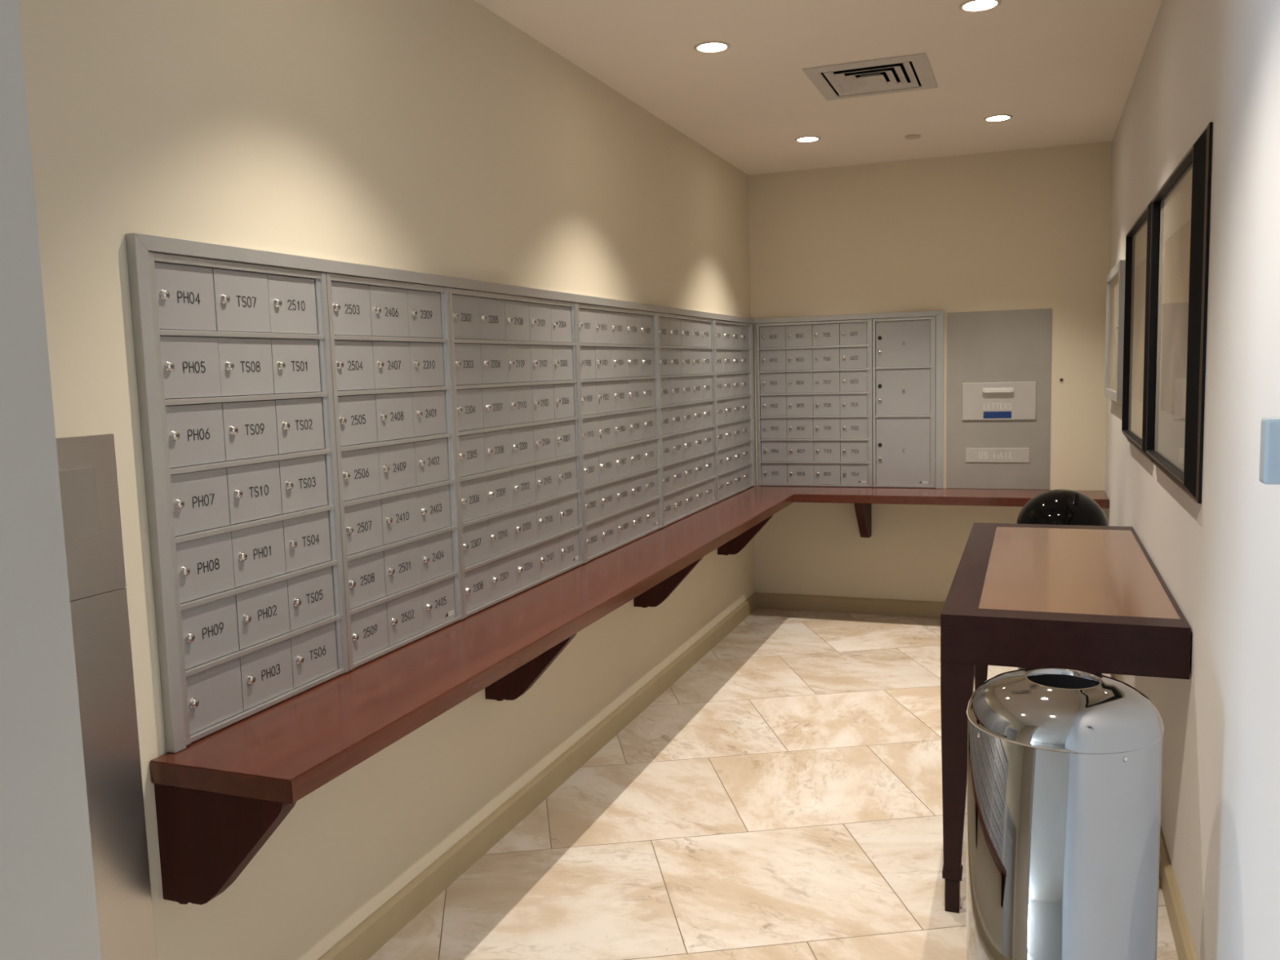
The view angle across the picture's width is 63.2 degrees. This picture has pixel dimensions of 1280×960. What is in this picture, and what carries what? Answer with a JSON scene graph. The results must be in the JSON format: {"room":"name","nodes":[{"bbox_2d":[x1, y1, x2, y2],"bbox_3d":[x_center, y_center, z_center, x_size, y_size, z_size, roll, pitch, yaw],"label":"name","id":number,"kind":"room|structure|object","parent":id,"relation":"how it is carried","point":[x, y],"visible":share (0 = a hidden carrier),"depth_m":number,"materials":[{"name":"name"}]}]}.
{"room":"apartment mail room","nodes":[
{"label":"apartment mail room","id":0,"kind":"room"},
{"bbox_2d":[0,0,101,959],"bbox_3d":[-4.471,0.037,2.487,8.200,2.588,0.145,1,7,21],"label":"wall","id":1,"kind":"structure","parent":0,"point":[48,908],"depth_m":1.07,"materials":[{"name":"grey paint"}]},
{"bbox_2d":[17,0,755,959],"bbox_3d":[-0.375,-0.236,3.981,0.400,2.588,5.620,1,7,21],"label":"wall","id":2,"kind":"structure","parent":0,"point":[438,137],"depth_m":2.57,"materials":[{"name":"beige paint"}]},
{"bbox_2d":[55,433,156,959],"bbox_3d":[-1.025,0.572,1.705,0.011,1.262,0.515,1,7,21],"label":"wall panel","id":3,"kind":"object","parent":2,"relation":"attached to","point":[87,467],"visible":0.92,"depth_m":1.87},
{"bbox_2d":[148,251,349,745],"bbox_3d":[-0.958,0.018,2.280,0.318,0.950,0.524,1,7,21],"label":"mailboxes","id":4,"kind":"object","parent":2,"relation":"attached to","point":[243,350],"visible":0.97,"depth_m":2.20,"materials":[{"name":"metal"}]},
{"bbox_2d":[325,273,463,671],"bbox_3d":[-0.769,-0.041,2.778,0.318,0.950,0.542,1,7,21],"label":"mailboxes","id":5,"kind":"object","parent":2,"relation":"attached to","point":[390,344],"visible":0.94,"depth_m":2.70,"materials":[{"name":"metal"}]},
{"bbox_2d":[125,232,756,753],"bbox_3d":[-0.123,-0.209,4.051,0.022,0.984,4.516,1,7,21],"label":"trim","id":6,"kind":"structure","parent":2,"relation":"attached to","point":[139,246],"depth_m":1.99,"materials":[{"name":"metal"}]},
{"bbox_2d":[448,287,585,618],"bbox_3d":[-0.518,-0.119,3.440,0.318,0.950,0.879,1,7,21],"label":"mailboxes","id":7,"kind":"object","parent":2,"relation":"attached to","point":[515,359],"visible":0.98,"depth_m":3.33,"materials":[{"name":"metal"}]},
{"bbox_2d":[317,591,757,959],"bbox_3d":[-0.213,1.008,3.862,0.017,0.092,5.200,1,7,21],"label":"baseboard","id":8,"kind":"structure","parent":2,"relation":"attached to","point":[376,930],"depth_m":3.29,"materials":[{"name":"beige wood"}]},
{"bbox_2d":[577,302,662,563],"bbox_3d":[-0.210,-0.214,4.252,0.318,0.950,0.863,1,7,21],"label":"bank","id":9,"kind":"object","parent":2,"relation":"attached to","point":[619,373],"visible":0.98,"depth_m":4.16,"materials":[{"name":"metal"}]},
{"bbox_2d":[149,485,1109,904],"bbox_3d":[0.774,0.435,3.764,1.919,0.283,4.560,1,7,21],"label":"countertop","id":10,"kind":"structure","parent":2,"relation":"attached to","point":[220,798],"depth_m":2.42,"materials":[{"name":"brown wood"}]},
{"bbox_2d":[657,312,718,527],"bbox_3d":[0.096,-0.309,5.059,0.318,0.950,0.869,1,7,21],"label":"bank","id":11,"kind":"object","parent":2,"relation":"attached to","point":[686,344],"visible":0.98,"depth_m":4.98,"materials":[{"name":"metal"}]},
{"bbox_2d":[714,319,754,502],"bbox_3d":[0.382,-0.398,5.812,0.318,0.950,0.746,1,7,21],"label":"bank","id":12,"kind":"object","parent":2,"relation":"attached to","point":[733,340],"visible":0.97,"depth_m":5.76,"materials":[{"name":"metal"}]},
{"bbox_2d":[368,608,1178,959],"bbox_3d":[-4.232,1.490,1.300,9.921,0.100,13.700,1,7,21],"label":"floor","id":13,"kind":"structure","parent":0,"point":[780,799],"depth_m":3.28,"materials":[{"name":"tile"}]},
{"bbox_2d":[1016,488,1108,674],"bbox_3d":[1.871,0.475,4.622,0.382,0.873,0.382,1,7,21],"label":"bin","id":14,"kind":"object","parent":13,"relation":"on","point":[1057,506],"visible":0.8,"depth_m":4.47,"materials":[{"name":"black plastic"}]},
{"bbox_2d":[966,667,1164,959],"bbox_3d":[0.848,0.800,2.100,0.363,0.820,0.363,1,7,21],"label":"bin","id":15,"kind":"object","parent":13,"relation":"on","point":[1064,765],"visible":1,"depth_m":1.94,"materials":[{"name":"silver metal"}]},
{"bbox_2d":[940,522,1191,912],"bbox_3d":[1.334,0.661,3.355,0.574,0.804,1.601,1,7,21],"label":"console table","id":16,"kind":"object","parent":13,"relation":"on","point":[1090,598],"visible":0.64,"depth_m":2.71,"materials":[{"name":"brown wood"}]},
{"bbox_2d":[474,0,1162,175],"bbox_3d":[-4.305,-1.152,1.017,9.921,0.120,13.700,1,7,21],"label":"ceiling","id":17,"kind":"structure","parent":0,"point":[1064,71],"depth_m":3.85,"materials":[{"name":"paint"}]},
{"bbox_2d":[693,40,730,53],"bbox_3d":[0.248,-1.490,3.581,0.126,0.004,0.126,1,7,21],"label":"recessed light","id":18,"kind":"object","parent":17,"relation":"in","point":[713,46],"visible":1,"depth_m":3.58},
{"bbox_2d":[795,136,820,142],"bbox_3d":[0.822,-1.668,5.091,0.126,0.004,0.126,1,7,21],"label":"recessed light","id":19,"kind":"object","parent":17,"relation":"in","point":[805,139],"visible":1,"depth_m":5.09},
{"bbox_2d":[802,53,937,100],"bbox_3d":[0.900,-1.604,4.025,0.447,0.118,0.500,1,7,21],"label":"ceiling vent","id":20,"kind":"object","parent":17,"relation":"in","point":[903,73],"visible":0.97,"depth_m":4.05,"materials":[{"name":"metal"}]},
{"bbox_2d":[905,134,920,139],"bbox_3d":[1.335,-1.679,5.088,0.074,0.010,0.074,1,7,21],"label":"sprinkler cover","id":21,"kind":"object","parent":17,"relation":"attached to","point":[909,136],"visible":1,"depth_m":5.07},
{"bbox_2d":[959,0,1001,12],"bbox_3d":[1.056,-1.475,3.228,0.126,0.004,0.126,1,7,21],"label":"recessed light","id":22,"kind":"object","parent":17,"relation":"in","point":[970,6],"visible":1,"depth_m":3.23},
{"bbox_2d":[983,114,1013,121],"bbox_3d":[1.639,-1.655,4.756,0.126,0.004,0.126,1,7,21],"label":"recessed light","id":23,"kind":"object","parent":17,"relation":"in","point":[1001,117],"visible":1,"depth_m":4.75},
{"bbox_2d":[748,141,1111,601],"bbox_3d":[1.724,-0.507,5.961,2.121,2.588,0.400,1,7,21],"label":"wall","id":24,"kind":"structure","parent":0,"point":[1028,228],"depth_m":5.74,"materials":[{"name":"beige paint"}]},
{"bbox_2d":[755,319,873,487],"bbox_3d":[1.060,-0.454,6.156,0.667,0.950,0.318,1,7,21],"label":"bank","id":25,"kind":"object","parent":24,"relation":"attached to","point":[815,379],"visible":1,"depth_m":6.01,"materials":[{"name":"metal"}]},
{"bbox_2d":[753,310,944,488],"bbox_3d":[1.181,-0.449,5.946,1.070,0.984,0.022,1,7,21],"label":"trim","id":26,"kind":"structure","parent":24,"relation":"attached to","point":[939,313],"depth_m":5.78,"materials":[{"name":"metal"}]},
{"bbox_2d":[756,592,945,617],"bbox_3d":[1.591,0.736,5.933,1.887,0.092,0.017,1,7,21],"label":"baseboard","id":27,"kind":"structure","parent":24,"relation":"attached to","point":[928,609],"depth_m":6.06,"materials":[{"name":"beige wood"}]},
{"bbox_2d":[872,316,936,488],"bbox_3d":[1.535,-0.448,5.976,0.342,0.950,0.318,1,7,21],"label":"locker","id":28,"kind":"object","parent":24,"relation":"attached to","point":[904,348],"visible":0.99,"depth_m":5.84,"materials":[{"name":"metal"}]},
{"bbox_2d":[946,308,1052,489],"bbox_3d":[1.946,-0.431,5.651,0.536,0.969,0.036,1,7,21],"label":"panel","id":29,"kind":"object","parent":24,"relation":"attached to","point":[999,362],"visible":1,"depth_m":5.66,"materials":[{"name":"silver metal"}]},
{"bbox_2d":[1104,0,1279,959],"bbox_3d":[0.208,0.254,-0.745,0.200,2.588,13.300,1,7,21],"label":"wall","id":30,"kind":"structure","parent":0,"point":[1203,62],"depth_m":2.11,"materials":[{"name":"paint"}]},
{"bbox_2d":[1104,259,1125,402],"bbox_3d":[2.157,-0.664,4.724,0.040,0.590,0.840,1,7,21],"label":"notice board","id":31,"kind":"object","parent":30,"relation":"attached to","point":[1115,283],"visible":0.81,"depth_m":4.60,"materials":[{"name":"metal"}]},
{"bbox_2d":[1121,191,1158,462],"bbox_3d":[1.767,-0.525,3.686,0.032,0.843,0.915,1,7,21],"label":"picture frame","id":32,"kind":"object","parent":30,"relation":"attached to","point":[1138,239],"visible":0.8,"depth_m":3.72,"materials":[{"name":"black painted wood"},{"name":"glass"}]},
{"bbox_2d":[1110,674,1197,959],"bbox_3d":[1.670,0.999,3.458,0.017,0.092,4.620,1,7,21],"label":"baseboard","id":33,"kind":"structure","parent":30,"relation":"attached to","point":[1184,944],"depth_m":2.62,"materials":[{"name":"beige wood"}]},
{"bbox_2d":[1146,121,1213,503],"bbox_3d":[1.419,-0.418,2.771,0.032,0.843,0.955,1,7,21],"label":"picture frame","id":34,"kind":"object","parent":30,"relation":"attached to","point":[1181,207],"visible":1,"depth_m":2.61,"materials":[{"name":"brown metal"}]},
{"bbox_2d":[1258,417,1279,484],"bbox_3d":[0.949,-0.044,1.548,0.039,0.098,0.040,1,7,21],"label":"wall sensor","id":35,"kind":"object","parent":30,"relation":"attached to","point":[1269,455],"visible":1,"depth_m":1.53,"materials":[{"name":"plastic"}]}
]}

